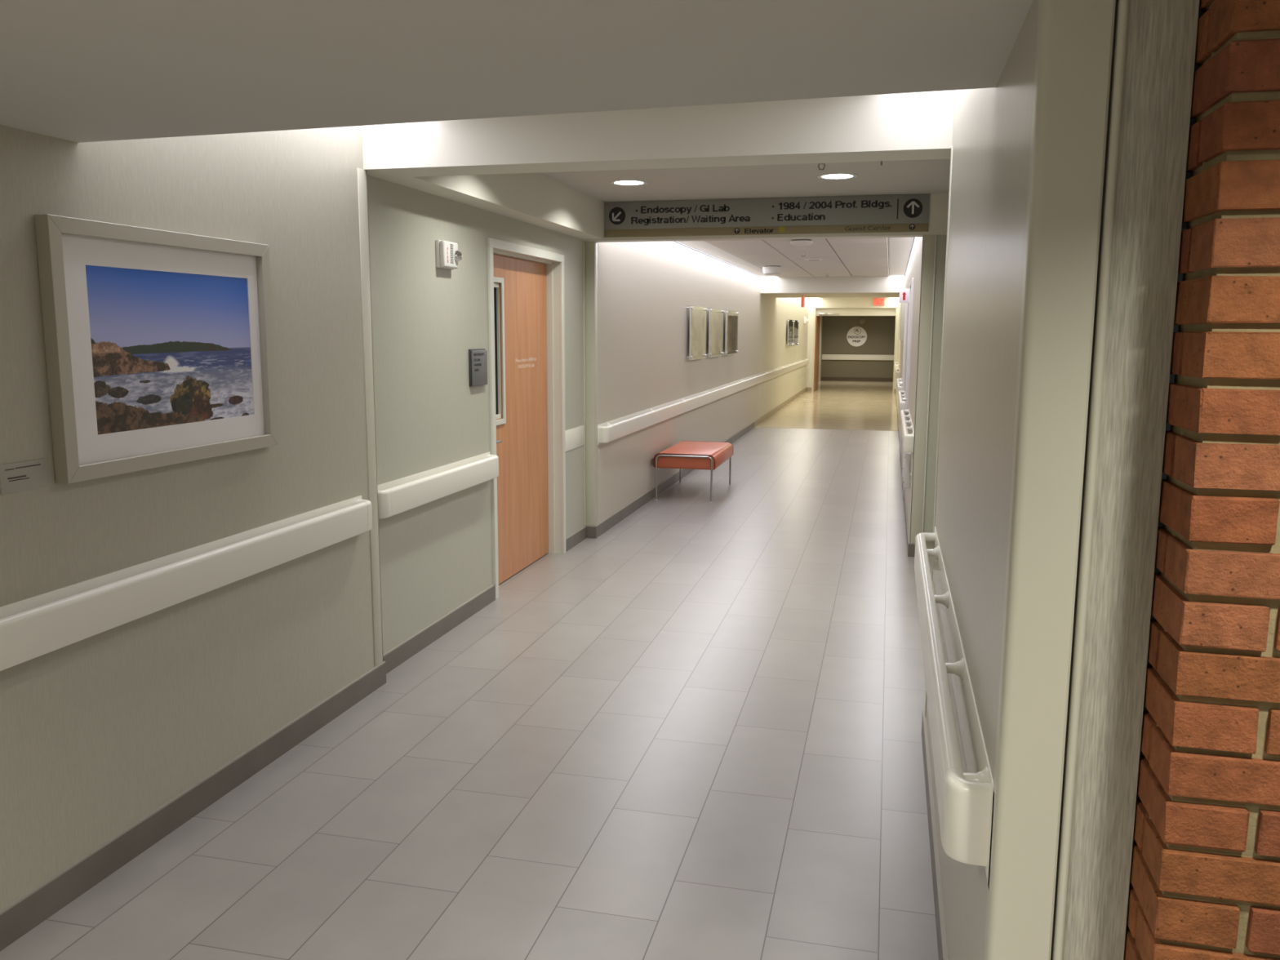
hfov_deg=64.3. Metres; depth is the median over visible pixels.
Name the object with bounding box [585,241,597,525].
trim
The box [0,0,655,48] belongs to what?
ceiling
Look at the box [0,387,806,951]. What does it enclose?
baseboard
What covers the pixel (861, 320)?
wall light
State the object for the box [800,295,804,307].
exit sign
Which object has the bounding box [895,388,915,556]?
baseboard
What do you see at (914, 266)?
wall
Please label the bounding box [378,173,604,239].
ceiling
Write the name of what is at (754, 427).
trim
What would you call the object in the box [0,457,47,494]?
plaque
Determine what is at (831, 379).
baseboard
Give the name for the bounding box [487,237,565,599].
door
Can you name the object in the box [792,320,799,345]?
panel
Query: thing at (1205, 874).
brick wall
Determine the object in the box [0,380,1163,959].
floor
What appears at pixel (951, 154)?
trim
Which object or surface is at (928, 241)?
trim
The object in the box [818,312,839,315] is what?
door closer
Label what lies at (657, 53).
ceiling
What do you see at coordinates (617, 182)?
recessed light
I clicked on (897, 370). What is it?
handrail
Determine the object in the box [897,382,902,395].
handrail
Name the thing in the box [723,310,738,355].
panel
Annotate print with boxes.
[85,265,253,435]
[690,309,704,355]
[710,311,721,353]
[726,313,737,351]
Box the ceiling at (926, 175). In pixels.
[539,158,950,202]
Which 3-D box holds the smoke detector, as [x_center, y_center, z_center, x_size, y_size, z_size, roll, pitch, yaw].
[1.687,-2.480,10.645,0.236,0.056,0.236,2,9,14]
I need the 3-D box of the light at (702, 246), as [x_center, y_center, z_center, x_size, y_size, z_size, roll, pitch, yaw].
[1.053,-2.884,12.993,0.310,0.062,10.430,2,9,14]
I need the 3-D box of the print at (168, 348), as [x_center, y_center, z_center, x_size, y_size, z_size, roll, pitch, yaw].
[-1.523,-0.434,3.368,0.001,0.500,0.781,2,9,14]
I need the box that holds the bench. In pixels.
[653,440,733,502]
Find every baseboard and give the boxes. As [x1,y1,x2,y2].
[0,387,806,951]
[806,387,895,392]
[820,377,893,382]
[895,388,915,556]
[921,710,948,959]
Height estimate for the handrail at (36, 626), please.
0.160 m
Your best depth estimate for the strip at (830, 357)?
34.64 m
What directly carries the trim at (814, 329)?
attached to the wall at (813, 303)
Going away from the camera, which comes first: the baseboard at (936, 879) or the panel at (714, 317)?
the baseboard at (936, 879)
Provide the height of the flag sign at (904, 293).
0.170 m
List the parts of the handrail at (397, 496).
wall plate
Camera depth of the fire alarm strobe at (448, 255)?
5.42 m
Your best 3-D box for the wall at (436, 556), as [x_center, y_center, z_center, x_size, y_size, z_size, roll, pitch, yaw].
[-1.006,-0.670,6.438,0.300,2.800,3.570,2,9,14]
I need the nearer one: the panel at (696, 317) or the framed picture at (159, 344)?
the framed picture at (159, 344)
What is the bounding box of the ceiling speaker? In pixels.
[804,258,823,261]
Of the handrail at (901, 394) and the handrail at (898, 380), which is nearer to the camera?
the handrail at (901, 394)
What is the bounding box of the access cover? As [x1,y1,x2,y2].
[902,452,911,488]
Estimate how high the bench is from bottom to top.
0.472 m
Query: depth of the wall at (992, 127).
2.22 m
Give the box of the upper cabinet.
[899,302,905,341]
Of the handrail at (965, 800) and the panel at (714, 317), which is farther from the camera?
the panel at (714, 317)
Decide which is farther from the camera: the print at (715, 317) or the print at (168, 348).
the print at (715, 317)
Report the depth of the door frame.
1.56 m
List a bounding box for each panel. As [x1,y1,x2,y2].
[686,305,706,359]
[706,307,724,357]
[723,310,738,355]
[786,319,794,346]
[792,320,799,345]
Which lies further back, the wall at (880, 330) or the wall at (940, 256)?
the wall at (880, 330)
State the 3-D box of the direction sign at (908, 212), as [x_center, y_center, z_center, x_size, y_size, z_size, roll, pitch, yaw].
[0.899,-1.962,7.580,2.416,0.263,0.010,2,9,14]
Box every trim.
[357,168,382,666]
[582,240,586,526]
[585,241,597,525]
[754,426,882,431]
[811,306,897,392]
[815,307,896,315]
[909,235,934,543]
[924,146,952,716]
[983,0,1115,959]
[1052,0,1128,959]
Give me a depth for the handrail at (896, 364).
23.73 m
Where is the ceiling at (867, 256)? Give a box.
[704,237,888,277]
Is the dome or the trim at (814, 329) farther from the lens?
the trim at (814, 329)
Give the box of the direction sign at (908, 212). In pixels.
[604,193,929,237]
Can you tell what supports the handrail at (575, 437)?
attached to the wall at (436, 556)
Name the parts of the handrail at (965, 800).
rail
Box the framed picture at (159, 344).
[34,213,278,484]
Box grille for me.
[804,258,823,260]
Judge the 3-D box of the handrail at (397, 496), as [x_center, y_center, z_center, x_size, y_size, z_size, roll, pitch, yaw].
[-1.062,0.014,5.509,0.078,0.160,1.519,2,9,14]
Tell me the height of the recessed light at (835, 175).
0.083 m
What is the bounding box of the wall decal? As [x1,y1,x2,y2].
[846,326,866,346]
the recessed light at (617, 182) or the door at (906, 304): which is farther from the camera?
the door at (906, 304)
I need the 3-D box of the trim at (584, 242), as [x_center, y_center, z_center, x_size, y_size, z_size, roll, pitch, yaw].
[-0.442,-0.745,8.118,0.006,2.261,0.038,2,9,14]
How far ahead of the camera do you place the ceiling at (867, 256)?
12.79 m
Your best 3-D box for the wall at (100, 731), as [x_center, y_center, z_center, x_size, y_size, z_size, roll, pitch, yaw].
[-2.163,0.066,1.385,0.250,2.800,6.900,2,9,14]
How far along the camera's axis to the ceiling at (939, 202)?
7.50 m
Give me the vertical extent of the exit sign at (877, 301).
0.205 m
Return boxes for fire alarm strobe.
[435,240,462,269]
[804,316,808,324]
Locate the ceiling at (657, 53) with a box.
[0,0,1033,142]
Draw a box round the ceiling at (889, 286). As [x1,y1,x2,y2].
[760,275,905,297]
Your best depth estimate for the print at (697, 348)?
12.12 m
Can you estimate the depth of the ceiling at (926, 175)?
6.71 m
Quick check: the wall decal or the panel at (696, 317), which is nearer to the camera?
the panel at (696, 317)
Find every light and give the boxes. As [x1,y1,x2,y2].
[609,179,648,186]
[673,240,777,277]
[816,172,857,179]
[858,317,865,324]
[888,236,915,275]
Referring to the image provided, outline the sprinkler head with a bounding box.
[817,163,825,169]
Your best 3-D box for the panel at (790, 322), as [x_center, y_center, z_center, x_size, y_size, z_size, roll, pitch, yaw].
[3.437,-3.374,23.340,0.068,0.595,1.170,2,9,14]
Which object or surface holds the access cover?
attached to the wall at (914, 266)
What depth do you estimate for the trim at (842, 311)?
28.48 m
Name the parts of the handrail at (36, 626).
wall plate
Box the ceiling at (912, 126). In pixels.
[361,89,955,177]
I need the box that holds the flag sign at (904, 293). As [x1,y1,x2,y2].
[898,288,909,303]
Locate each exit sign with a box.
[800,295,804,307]
[873,297,884,305]
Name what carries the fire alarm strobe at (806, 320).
attached to the wall at (646, 290)
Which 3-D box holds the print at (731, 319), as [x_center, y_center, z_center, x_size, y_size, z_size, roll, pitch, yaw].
[1.325,-2.131,14.716,0.001,0.530,0.980,2,9,14]
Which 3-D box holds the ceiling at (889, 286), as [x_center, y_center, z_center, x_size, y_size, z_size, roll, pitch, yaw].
[3.649,-3.679,19.015,2.480,0.455,2.600,2,9,14]
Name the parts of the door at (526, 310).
vision glass, vision frame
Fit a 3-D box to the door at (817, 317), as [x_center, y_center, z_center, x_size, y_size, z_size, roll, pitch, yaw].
[5.087,-3.661,29.361,0.063,2.100,1.132,2,9,15]
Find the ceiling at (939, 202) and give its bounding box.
[582,192,948,242]
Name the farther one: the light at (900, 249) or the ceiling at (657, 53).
the light at (900, 249)
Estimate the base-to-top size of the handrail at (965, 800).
0.175 m
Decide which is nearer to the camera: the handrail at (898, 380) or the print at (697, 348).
the print at (697, 348)
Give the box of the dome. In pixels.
[762,265,781,275]
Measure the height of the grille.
0.006 m
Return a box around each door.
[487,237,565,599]
[813,315,820,391]
[898,302,907,459]
[901,277,914,499]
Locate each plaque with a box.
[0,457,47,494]
[468,348,487,386]
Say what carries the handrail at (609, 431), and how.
attached to the wall at (646, 290)
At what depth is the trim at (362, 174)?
4.65 m
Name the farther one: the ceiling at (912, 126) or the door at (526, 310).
the door at (526, 310)
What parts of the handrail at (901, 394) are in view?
rail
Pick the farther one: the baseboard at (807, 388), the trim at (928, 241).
the baseboard at (807, 388)
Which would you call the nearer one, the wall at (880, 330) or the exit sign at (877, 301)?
the exit sign at (877, 301)
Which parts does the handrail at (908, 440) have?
rail, wall plate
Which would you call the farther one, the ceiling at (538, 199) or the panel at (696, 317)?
the panel at (696, 317)
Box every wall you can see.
[0,124,374,910]
[366,174,583,653]
[596,240,822,524]
[806,297,899,388]
[820,315,895,377]
[896,236,934,543]
[923,235,946,533]
[925,0,1039,959]
[1123,0,1279,959]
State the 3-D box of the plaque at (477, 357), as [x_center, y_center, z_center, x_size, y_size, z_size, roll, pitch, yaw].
[-0.949,-0.662,5.982,0.025,0.214,0.227,2,9,14]
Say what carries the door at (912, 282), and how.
in the wall at (914, 266)
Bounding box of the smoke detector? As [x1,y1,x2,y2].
[790,239,813,245]
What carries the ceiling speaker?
attached to the ceiling at (867, 256)
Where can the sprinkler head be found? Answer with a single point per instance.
(819, 163)
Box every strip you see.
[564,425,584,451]
[822,354,893,359]
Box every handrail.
[0,495,372,671]
[377,452,498,519]
[597,358,808,444]
[894,362,898,370]
[895,368,900,378]
[896,377,902,389]
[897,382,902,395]
[897,389,905,413]
[900,408,914,453]
[914,526,994,888]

